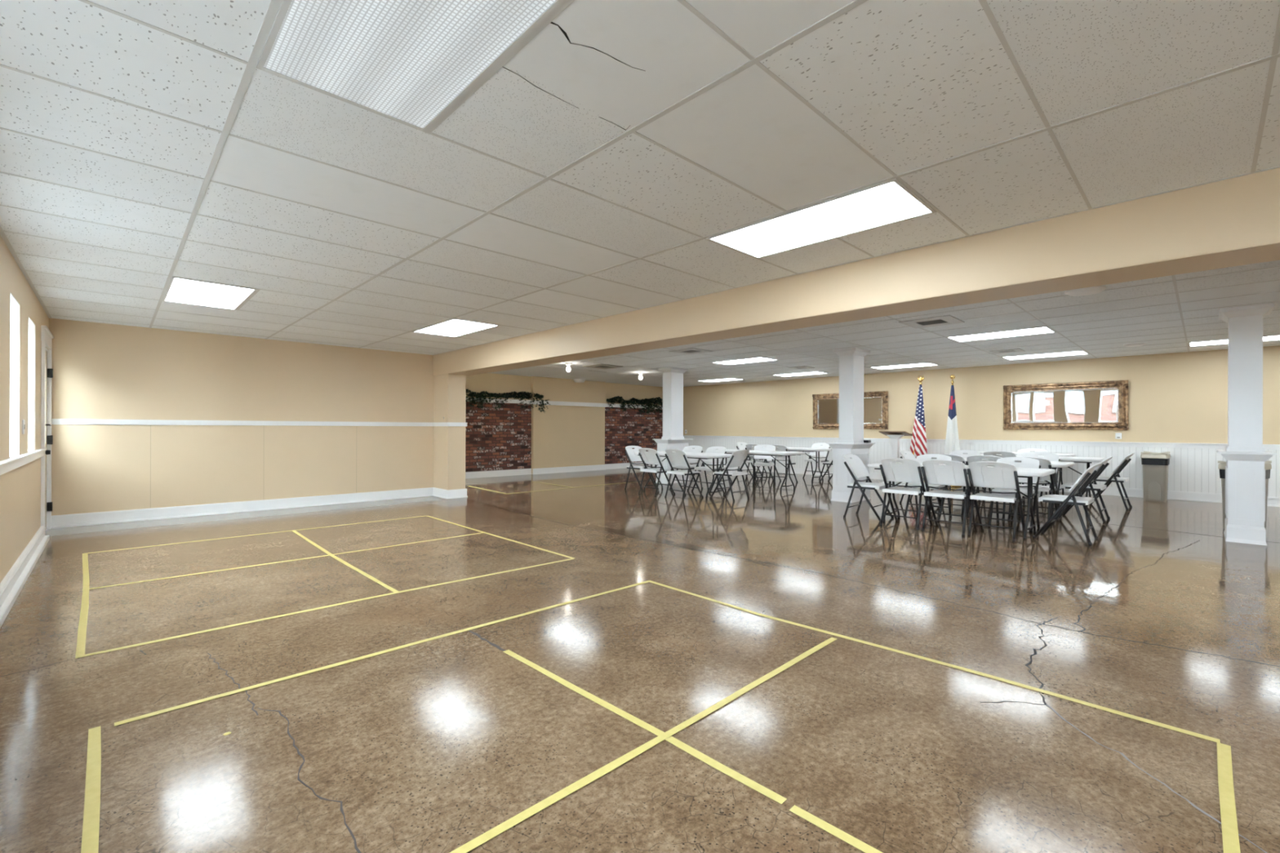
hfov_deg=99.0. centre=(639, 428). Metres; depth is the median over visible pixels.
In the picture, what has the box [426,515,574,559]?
tape
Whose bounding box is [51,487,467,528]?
baseboard
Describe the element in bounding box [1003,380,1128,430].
wall mirror
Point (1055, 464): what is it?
folding table
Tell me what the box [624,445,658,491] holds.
folding chair
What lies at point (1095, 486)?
folding chair
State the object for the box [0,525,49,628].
baseboard
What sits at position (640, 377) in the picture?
lamp
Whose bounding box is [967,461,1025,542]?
folding chair
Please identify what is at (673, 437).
column
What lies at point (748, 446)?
folding chair
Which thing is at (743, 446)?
folding chair
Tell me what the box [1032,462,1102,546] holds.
folding chair
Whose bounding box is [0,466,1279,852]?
floor
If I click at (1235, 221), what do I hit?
beam
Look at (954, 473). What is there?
folding chair
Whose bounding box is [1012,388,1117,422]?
mirror glass
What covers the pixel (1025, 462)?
folding chair
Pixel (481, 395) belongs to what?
ivy garland
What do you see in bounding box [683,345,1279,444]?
wall
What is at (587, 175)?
ceiling
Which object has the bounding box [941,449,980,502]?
folding chair
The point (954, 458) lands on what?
folding chair
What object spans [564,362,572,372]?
lamp
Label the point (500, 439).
brick wall
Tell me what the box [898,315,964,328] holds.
ceiling vent
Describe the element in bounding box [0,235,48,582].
wall
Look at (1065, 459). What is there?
folding table
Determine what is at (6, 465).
trim
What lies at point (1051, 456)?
folding chair
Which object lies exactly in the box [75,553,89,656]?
tape
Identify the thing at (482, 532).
tape
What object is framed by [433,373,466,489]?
wall
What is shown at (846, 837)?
tape
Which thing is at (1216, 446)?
trim
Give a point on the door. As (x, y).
(48, 506)
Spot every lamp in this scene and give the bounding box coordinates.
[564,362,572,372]
[637,372,644,379]
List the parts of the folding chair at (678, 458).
leg, backrest, seat, leg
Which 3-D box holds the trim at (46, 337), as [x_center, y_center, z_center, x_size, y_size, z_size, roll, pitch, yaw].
[-6.524,0.049,5.880,0.240,2.210,0.963,0,0,-44]
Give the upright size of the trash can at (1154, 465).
0.808 m
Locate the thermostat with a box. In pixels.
[1115,432,1121,439]
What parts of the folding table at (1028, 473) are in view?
leg, leg, rail, leg, leg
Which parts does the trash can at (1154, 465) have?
arch panel, lid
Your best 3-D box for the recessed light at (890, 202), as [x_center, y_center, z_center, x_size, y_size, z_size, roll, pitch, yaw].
[1.063,-1.239,3.348,0.590,0.008,1.203,0,0,-44]
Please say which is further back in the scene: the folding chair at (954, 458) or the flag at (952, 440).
the flag at (952, 440)
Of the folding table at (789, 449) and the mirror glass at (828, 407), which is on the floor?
the folding table at (789, 449)
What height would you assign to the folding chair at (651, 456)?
0.836 m
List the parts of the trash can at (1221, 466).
lid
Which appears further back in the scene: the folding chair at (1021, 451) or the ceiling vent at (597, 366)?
the ceiling vent at (597, 366)
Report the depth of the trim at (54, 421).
7.49 m
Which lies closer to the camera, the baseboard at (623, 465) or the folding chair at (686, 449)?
the folding chair at (686, 449)
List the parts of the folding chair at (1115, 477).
seat, leg, backrest, leg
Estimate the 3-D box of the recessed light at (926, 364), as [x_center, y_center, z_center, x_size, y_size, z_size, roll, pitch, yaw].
[5.432,-1.278,11.254,0.574,0.008,1.156,0,0,-44]
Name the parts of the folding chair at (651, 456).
leg, backrest, seat, leg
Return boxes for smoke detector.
[573,378,585,382]
[1064,285,1106,296]
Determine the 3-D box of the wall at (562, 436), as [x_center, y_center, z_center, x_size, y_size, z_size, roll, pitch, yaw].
[-2.072,-0.119,14.533,8.820,2.574,0.260,0,0,-44]
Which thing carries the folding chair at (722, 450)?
on the floor
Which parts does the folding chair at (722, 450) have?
leg, seat, backrest, leg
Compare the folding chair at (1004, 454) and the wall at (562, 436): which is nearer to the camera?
the folding chair at (1004, 454)
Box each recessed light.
[162,276,257,310]
[256,0,565,132]
[412,318,500,337]
[696,377,742,382]
[706,178,936,258]
[712,356,778,364]
[772,371,828,376]
[871,362,938,369]
[946,326,1056,342]
[1001,350,1088,359]
[1188,339,1227,346]
[1262,335,1279,341]
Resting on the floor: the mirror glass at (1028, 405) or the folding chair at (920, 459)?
the folding chair at (920, 459)
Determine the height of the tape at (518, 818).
0.001 m
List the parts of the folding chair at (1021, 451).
backrest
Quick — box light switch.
[22,419,25,434]
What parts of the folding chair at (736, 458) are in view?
seat, leg, backrest, leg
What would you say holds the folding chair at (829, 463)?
on the floor
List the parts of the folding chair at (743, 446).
backrest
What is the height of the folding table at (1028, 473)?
0.730 m
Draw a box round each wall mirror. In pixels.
[812,391,888,429]
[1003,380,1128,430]
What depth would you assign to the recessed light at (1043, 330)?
7.44 m
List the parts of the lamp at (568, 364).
bulb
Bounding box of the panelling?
[688,438,1279,497]
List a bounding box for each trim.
[0,448,46,475]
[40,324,53,529]
[51,418,467,426]
[466,397,662,408]
[683,435,1279,449]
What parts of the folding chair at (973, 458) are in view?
leg, backrest, leg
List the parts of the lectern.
post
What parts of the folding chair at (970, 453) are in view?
backrest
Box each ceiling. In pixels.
[0,0,1279,355]
[489,259,1279,386]
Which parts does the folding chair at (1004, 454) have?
backrest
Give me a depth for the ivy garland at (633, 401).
16.27 m
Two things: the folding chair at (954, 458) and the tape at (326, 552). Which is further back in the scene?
the folding chair at (954, 458)
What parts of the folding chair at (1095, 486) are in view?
seat, leg, leg, backrest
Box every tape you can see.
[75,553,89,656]
[75,558,573,658]
[80,726,101,852]
[82,532,482,590]
[84,515,424,554]
[114,580,648,726]
[291,530,398,592]
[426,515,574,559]
[449,637,836,852]
[468,485,506,493]
[502,649,786,804]
[509,482,625,493]
[647,580,1220,742]
[789,804,883,852]
[1217,742,1240,852]
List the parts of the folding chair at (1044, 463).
leg, backrest, seat, leg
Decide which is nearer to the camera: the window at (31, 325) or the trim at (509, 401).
the window at (31, 325)
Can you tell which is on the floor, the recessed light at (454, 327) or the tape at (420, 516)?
the tape at (420, 516)
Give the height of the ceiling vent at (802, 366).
0.014 m
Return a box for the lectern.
[878,431,912,485]
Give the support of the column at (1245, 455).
on the floor
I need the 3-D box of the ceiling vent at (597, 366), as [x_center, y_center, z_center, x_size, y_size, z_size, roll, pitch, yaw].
[-0.777,-1.294,11.484,0.600,0.014,0.600,0,0,-44]
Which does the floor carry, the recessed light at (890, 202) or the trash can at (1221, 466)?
the trash can at (1221, 466)
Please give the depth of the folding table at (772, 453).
10.35 m
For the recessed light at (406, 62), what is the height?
0.008 m
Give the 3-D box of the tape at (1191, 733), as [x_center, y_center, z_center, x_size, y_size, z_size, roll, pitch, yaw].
[1.111,1.175,3.115,0.076,0.001,3.013,0,0,-45]
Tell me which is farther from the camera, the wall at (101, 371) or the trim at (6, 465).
the wall at (101, 371)
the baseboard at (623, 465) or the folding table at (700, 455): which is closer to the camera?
the folding table at (700, 455)
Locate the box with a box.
[863,440,871,443]
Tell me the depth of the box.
9.03 m
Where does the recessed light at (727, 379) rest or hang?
in the ceiling at (1166, 313)
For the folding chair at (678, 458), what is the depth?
9.17 m
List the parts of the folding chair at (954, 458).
backrest, leg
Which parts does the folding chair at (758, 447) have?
seat, backrest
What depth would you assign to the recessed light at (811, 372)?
12.98 m
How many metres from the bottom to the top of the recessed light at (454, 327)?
0.008 m
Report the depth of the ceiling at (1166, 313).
7.58 m
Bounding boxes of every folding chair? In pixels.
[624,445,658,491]
[638,448,675,496]
[664,448,703,500]
[669,445,702,490]
[691,446,726,492]
[709,449,749,501]
[736,442,761,477]
[745,444,773,481]
[752,444,776,486]
[768,444,797,484]
[802,443,830,479]
[818,460,832,482]
[843,453,893,521]
[879,457,933,530]
[899,450,933,505]
[903,453,951,521]
[920,459,977,536]
[928,453,969,515]
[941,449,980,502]
[965,455,1013,519]
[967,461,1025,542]
[982,451,1022,504]
[987,457,1040,532]
[1007,457,1059,521]
[1016,448,1047,497]
[1017,452,1060,512]
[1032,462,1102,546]
[1058,456,1113,523]
[1085,453,1134,510]
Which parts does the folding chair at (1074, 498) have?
seat, leg, backrest, leg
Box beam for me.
[432,167,1279,376]
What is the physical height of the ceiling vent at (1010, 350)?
0.014 m
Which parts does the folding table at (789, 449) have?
leg, leg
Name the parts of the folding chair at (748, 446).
leg, backrest, seat, leg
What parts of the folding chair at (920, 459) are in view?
leg, seat, backrest, leg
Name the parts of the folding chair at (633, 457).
leg, backrest, seat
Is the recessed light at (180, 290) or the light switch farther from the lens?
the recessed light at (180, 290)
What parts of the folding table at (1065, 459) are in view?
rail, leg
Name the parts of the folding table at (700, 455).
leg, leg, rail, leg, leg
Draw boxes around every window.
[9,293,19,457]
[27,316,35,452]
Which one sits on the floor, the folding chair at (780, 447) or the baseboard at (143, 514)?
the folding chair at (780, 447)
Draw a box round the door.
[44,351,53,530]
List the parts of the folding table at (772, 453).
rail, leg, leg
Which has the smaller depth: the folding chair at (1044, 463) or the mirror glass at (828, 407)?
the folding chair at (1044, 463)
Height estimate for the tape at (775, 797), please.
0.001 m
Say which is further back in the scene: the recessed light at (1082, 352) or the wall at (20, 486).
the recessed light at (1082, 352)
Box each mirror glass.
[817,397,881,423]
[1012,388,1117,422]
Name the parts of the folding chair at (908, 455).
leg, backrest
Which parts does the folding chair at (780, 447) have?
leg, backrest, seat, leg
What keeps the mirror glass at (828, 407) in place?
attached to the wall mirror at (825, 406)
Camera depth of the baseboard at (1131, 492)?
9.59 m
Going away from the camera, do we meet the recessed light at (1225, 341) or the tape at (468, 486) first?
the recessed light at (1225, 341)
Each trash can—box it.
[1140,451,1170,502]
[1217,460,1271,528]
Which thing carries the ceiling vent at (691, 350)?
in the ceiling at (1166, 313)
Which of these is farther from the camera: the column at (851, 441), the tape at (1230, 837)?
the column at (851, 441)
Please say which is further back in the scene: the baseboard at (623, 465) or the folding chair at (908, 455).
the baseboard at (623, 465)
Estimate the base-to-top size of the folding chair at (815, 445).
0.836 m
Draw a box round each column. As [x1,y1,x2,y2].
[652,367,693,484]
[826,347,875,502]
[1216,302,1276,545]
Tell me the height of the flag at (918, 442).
2.330 m
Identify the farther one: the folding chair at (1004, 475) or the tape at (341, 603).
the folding chair at (1004, 475)
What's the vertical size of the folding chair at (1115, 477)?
0.836 m
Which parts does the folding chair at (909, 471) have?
leg, backrest, seat, leg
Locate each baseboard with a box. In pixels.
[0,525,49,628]
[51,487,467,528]
[465,462,657,478]
[688,461,1279,506]
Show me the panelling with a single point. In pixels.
(1189, 469)
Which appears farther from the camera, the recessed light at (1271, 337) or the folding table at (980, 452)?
the folding table at (980, 452)
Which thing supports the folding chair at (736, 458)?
on the floor
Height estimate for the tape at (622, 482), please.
0.001 m
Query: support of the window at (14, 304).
in the wall at (20, 486)
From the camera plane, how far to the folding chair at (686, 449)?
10.63 m
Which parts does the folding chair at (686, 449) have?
seat, backrest, leg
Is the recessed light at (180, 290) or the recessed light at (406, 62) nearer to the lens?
the recessed light at (406, 62)
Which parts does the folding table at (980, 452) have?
leg, leg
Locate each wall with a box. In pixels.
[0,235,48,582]
[48,318,434,515]
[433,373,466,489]
[465,401,662,471]
[466,373,662,473]
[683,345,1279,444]
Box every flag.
[909,375,927,481]
[943,374,961,487]
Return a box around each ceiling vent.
[583,364,622,368]
[669,347,712,354]
[787,365,814,369]
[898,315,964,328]
[988,347,1024,353]
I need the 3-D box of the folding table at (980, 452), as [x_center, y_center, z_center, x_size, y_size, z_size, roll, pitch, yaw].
[7.112,0.833,10.438,0.760,0.730,1.830,0,0,-44]
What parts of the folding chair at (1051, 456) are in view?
backrest, seat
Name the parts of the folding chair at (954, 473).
leg, backrest, seat, leg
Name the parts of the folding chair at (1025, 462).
leg, seat, backrest, leg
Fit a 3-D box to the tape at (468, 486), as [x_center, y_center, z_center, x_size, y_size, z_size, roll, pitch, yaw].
[-2.908,1.161,10.335,0.038,0.001,1.704,0,0,-40]
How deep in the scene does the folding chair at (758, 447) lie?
11.54 m
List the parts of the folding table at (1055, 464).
leg, leg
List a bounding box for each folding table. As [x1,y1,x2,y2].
[634,450,731,498]
[716,448,804,492]
[755,446,831,481]
[867,462,1055,539]
[915,457,1074,516]
[963,450,1075,494]
[975,453,1105,497]
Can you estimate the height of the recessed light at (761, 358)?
0.008 m
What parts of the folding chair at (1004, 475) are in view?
leg, backrest, seat, leg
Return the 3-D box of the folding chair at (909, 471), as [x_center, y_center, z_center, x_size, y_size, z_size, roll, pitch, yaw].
[3.224,0.771,6.624,0.550,0.836,0.466,0,0,-44]
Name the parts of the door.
panel, knob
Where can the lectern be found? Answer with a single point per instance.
(895, 436)
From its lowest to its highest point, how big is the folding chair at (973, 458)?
0.836 m
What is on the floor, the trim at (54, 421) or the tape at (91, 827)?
the tape at (91, 827)
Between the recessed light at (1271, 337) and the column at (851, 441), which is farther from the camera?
the column at (851, 441)
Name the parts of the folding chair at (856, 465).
leg, backrest, leg, seat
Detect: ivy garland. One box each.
[466,388,551,412]
[605,395,662,413]
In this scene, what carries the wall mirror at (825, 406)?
attached to the wall at (1175, 397)
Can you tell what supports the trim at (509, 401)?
attached to the wall at (562, 436)
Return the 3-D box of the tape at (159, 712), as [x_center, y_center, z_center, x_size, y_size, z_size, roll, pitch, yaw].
[-0.999,1.169,3.174,2.962,0.001,0.042,0,0,-44]
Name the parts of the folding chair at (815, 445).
seat, backrest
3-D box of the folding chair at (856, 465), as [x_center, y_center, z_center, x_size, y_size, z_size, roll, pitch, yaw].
[3.008,0.770,7.244,0.550,0.836,0.466,0,0,44]
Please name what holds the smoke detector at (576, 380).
attached to the ceiling at (1166, 313)
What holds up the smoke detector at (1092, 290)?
attached to the ceiling at (1166, 313)

